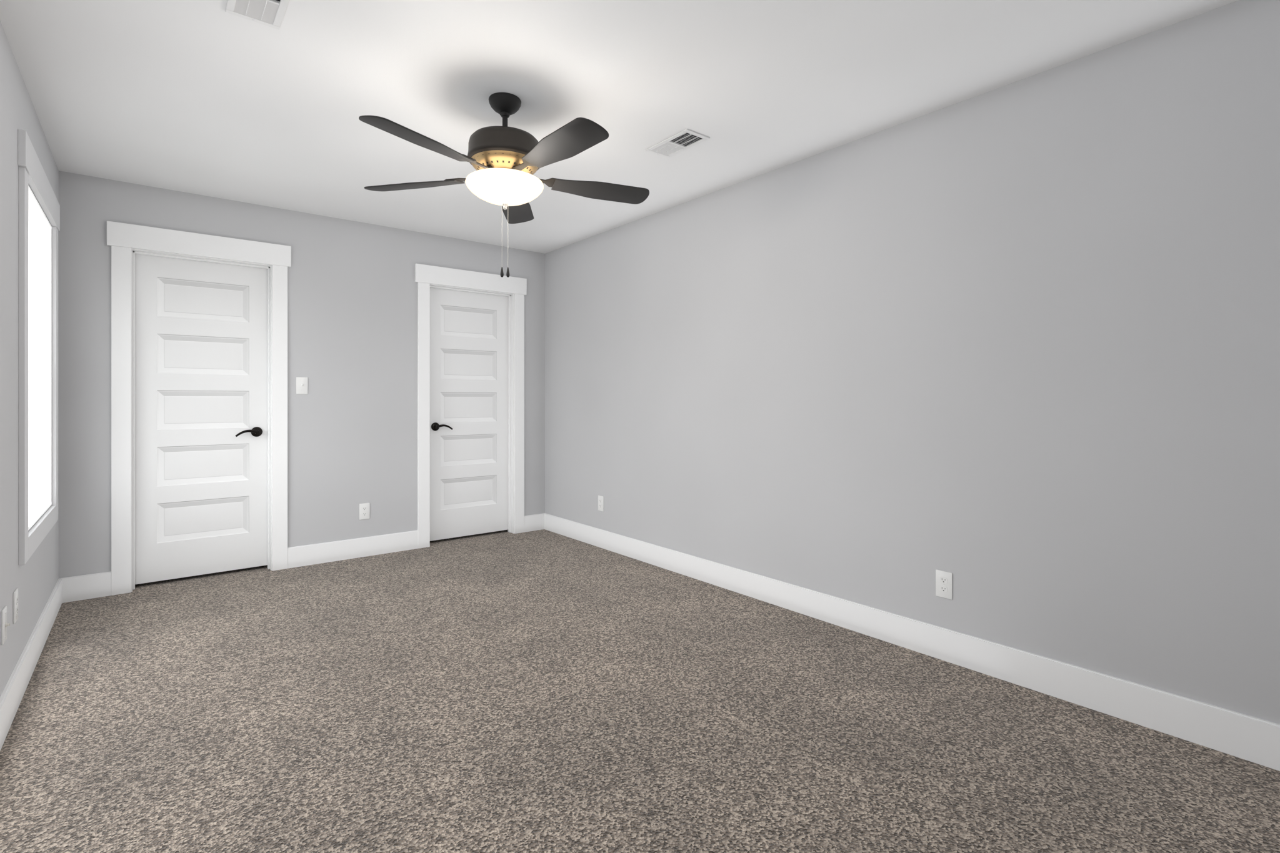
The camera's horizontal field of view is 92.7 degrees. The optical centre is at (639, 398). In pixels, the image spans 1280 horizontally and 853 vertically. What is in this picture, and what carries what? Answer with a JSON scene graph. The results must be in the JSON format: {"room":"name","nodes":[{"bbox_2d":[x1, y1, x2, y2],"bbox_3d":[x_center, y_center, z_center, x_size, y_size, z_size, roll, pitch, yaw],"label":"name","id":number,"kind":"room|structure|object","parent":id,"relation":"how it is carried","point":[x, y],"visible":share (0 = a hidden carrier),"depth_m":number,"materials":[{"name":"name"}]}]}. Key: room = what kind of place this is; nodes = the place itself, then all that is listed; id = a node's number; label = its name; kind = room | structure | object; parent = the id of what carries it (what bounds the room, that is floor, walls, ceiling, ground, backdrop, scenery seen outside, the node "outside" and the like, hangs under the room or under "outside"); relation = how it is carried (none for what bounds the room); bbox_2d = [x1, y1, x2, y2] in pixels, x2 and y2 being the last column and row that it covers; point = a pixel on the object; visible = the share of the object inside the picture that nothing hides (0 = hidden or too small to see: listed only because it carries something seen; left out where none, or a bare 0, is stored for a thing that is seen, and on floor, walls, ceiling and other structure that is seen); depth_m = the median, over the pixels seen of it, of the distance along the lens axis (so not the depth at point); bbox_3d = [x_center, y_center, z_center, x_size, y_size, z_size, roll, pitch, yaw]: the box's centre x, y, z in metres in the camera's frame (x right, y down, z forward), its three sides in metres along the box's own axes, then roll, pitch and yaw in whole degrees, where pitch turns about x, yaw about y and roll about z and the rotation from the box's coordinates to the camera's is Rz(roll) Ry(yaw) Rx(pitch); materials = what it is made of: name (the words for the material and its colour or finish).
{"room":"empty bedroom","nodes":[
{"label":"empty bedroom","id":0,"kind":"room"},
{"bbox_2d":[0,20,58,696],"bbox_3d":[-1.659,-0.067,1.301,0.170,2.440,5.608,0,0,-39],"label":"wall","id":1,"kind":"structure","parent":0,"point":[35,580],"depth_m":2.27,"materials":[{"name":"grey paint"}]},
{"bbox_2d":[1,605,9,644],"bbox_3d":[-2.199,0.785,2.119,0.017,0.117,0.072,0,0,-39],"label":"cable plate","id":2,"kind":"object","parent":1,"relation":"attached to","point":[4,612],"visible":1,"depth_m":2.10,"materials":[{"name":"white plastic"}]},
{"bbox_2d":[13,588,18,623],"bbox_3d":[-2.353,0.781,2.303,0.008,0.117,0.072,0,0,-39],"label":"outlet","id":3,"kind":"object","parent":1,"relation":"attached to","point":[15,593],"visible":1,"depth_m":2.29,"materials":[{"name":"white plastic"}]},
{"bbox_2d":[17,128,59,565],"bbox_3d":[-2.824,-0.197,2.771,0.183,1.690,1.180,0,0,-39],"label":"window","id":4,"kind":"structure","parent":1,"relation":"in","point":[38,240],"depth_m":3.13,"materials":[{"name":"white glass"}]},
{"bbox_2d":[58,170,544,578],"bbox_3d":[-2.119,-0.067,4.458,3.418,2.440,0.115,0,0,-39],"label":"wall","id":5,"kind":"structure","parent":0,"point":[352,287],"depth_m":4.28,"materials":[{"name":"grey paint"}]},
{"bbox_2d":[106,220,291,595],"bbox_3d":[-2.783,0.058,3.909,0.945,2.190,0.140,0,0,-39],"label":"door frame","id":6,"kind":"structure","parent":5,"relation":"in","point":[125,240],"depth_m":3.69,"materials":[{"name":"white wood"}]},
{"bbox_2d":[135,253,267,584],"bbox_3d":[-2.796,0.121,3.924,0.709,2.020,0.092,0,0,-39],"label":"door","id":7,"kind":"structure","parent":5,"relation":"in","point":[201,327],"depth_m":3.92,"materials":[{"name":"white wood"}]},
{"bbox_2d":[296,376,308,394],"bbox_3d":[-2.326,-0.090,4.205,0.072,0.117,0.019,0,0,-39],"label":"light switch","id":8,"kind":"object","parent":5,"relation":"attached to","point":[302,383],"visible":1,"depth_m":4.21,"materials":[{"name":"white plastic"}]},
{"bbox_2d":[359,503,369,519],"bbox_3d":[-2.014,0.823,4.464,0.072,0.117,0.008,0,0,-39],"label":"outlet","id":9,"kind":"object","parent":5,"relation":"attached to","point":[364,508],"visible":1,"depth_m":4.46,"materials":[{"name":"white plastic"}]},
{"bbox_2d":[430,287,508,541],"bbox_3d":[-1.405,0.121,5.047,0.714,2.020,0.092,0,0,-39],"label":"door","id":10,"kind":"structure","parent":5,"relation":"in","point":[469,331],"depth_m":5.06,"materials":[{"name":"white wood"}]},
{"bbox_2d":[415,263,526,548],"bbox_3d":[-1.392,0.058,5.031,0.950,2.190,0.140,0,0,-39],"label":"door frame","id":11,"kind":"structure","parent":5,"relation":"in","point":[427,277],"depth_m":5.09,"materials":[{"name":"white wood"}]},
{"bbox_2d":[0,0,1238,253],"bbox_3d":[-0.495,-1.347,2.487,3.733,0.120,6.193,0,0,-39],"label":"ceiling","id":12,"kind":"structure","parent":0,"point":[197,97],"depth_m":2.49,"materials":[{"name":"white paint"}]},
{"bbox_2d":[225,0,289,29],"bbox_3d":[-1.215,-1.283,1.949,0.155,0.009,0.315,0,0,-39],"label":"ceiling vent","id":13,"kind":"object","parent":12,"relation":"in","point":[270,13],"visible":1,"depth_m":2.02,"materials":[{"name":"white metal"}]},
{"bbox_2d":[358,92,649,277],"bbox_3d":[-0.547,-0.904,2.598,1.284,0.767,1.241,0,0,-39],"label":"ceiling fan","id":14,"kind":"object","parent":12,"relation":"hanging from","point":[505,159],"depth_m":2.52,"materials":[{"name":"black metal"}]},
{"bbox_2d":[645,128,709,158],"bbox_3d":[0.185,-1.283,3.079,0.155,0.009,0.315,0,0,-39],"label":"ceiling vent","id":15,"kind":"object","parent":12,"relation":"in","point":[686,139],"visible":1,"depth_m":3.07,"materials":[{"name":"white metal"}]},
{"bbox_2d":[0,529,1279,852],"bbox_3d":[-0.495,1.213,2.487,3.733,0.120,6.193,0,0,-39],"label":"floor","id":16,"kind":"structure","parent":0,"point":[543,690],"depth_m":2.12,"materials":[{"name":"carpet"}]},
{"bbox_2d":[545,0,1279,724],"bbox_3d":[0.890,-0.067,3.357,0.115,2.440,5.608,0,0,-39],"label":"wall","id":17,"kind":"structure","parent":0,"point":[1019,341],"depth_m":2.54,"materials":[{"name":"grey paint"}]},
{"bbox_2d":[598,495,603,511],"bbox_3d":[-0.304,0.813,4.740,0.008,0.117,0.072,0,0,-39],"label":"outlet","id":18,"kind":"object","parent":17,"relation":"attached to","point":[600,499],"visible":1,"depth_m":4.74,"materials":[{"name":"white plastic"}]},
{"bbox_2d":[0,513,1279,771],"bbox_3d":[-0.400,1.083,2.370,3.133,0.139,5.293,0,0,-39],"label":"baseboard","id":19,"kind":"structure","parent":17,"relation":"attached to","point":[1249,738],"depth_m":2.68,"materials":[{"name":"white wood"}]},
{"bbox_2d":[935,569,952,599],"bbox_3d":[1.343,0.821,2.698,0.008,0.117,0.072,0,0,-39],"label":"outlet","id":20,"kind":"object","parent":17,"relation":"attached to","point":[944,579],"visible":1,"depth_m":2.69,"materials":[{"name":"white plastic"}]}
]}

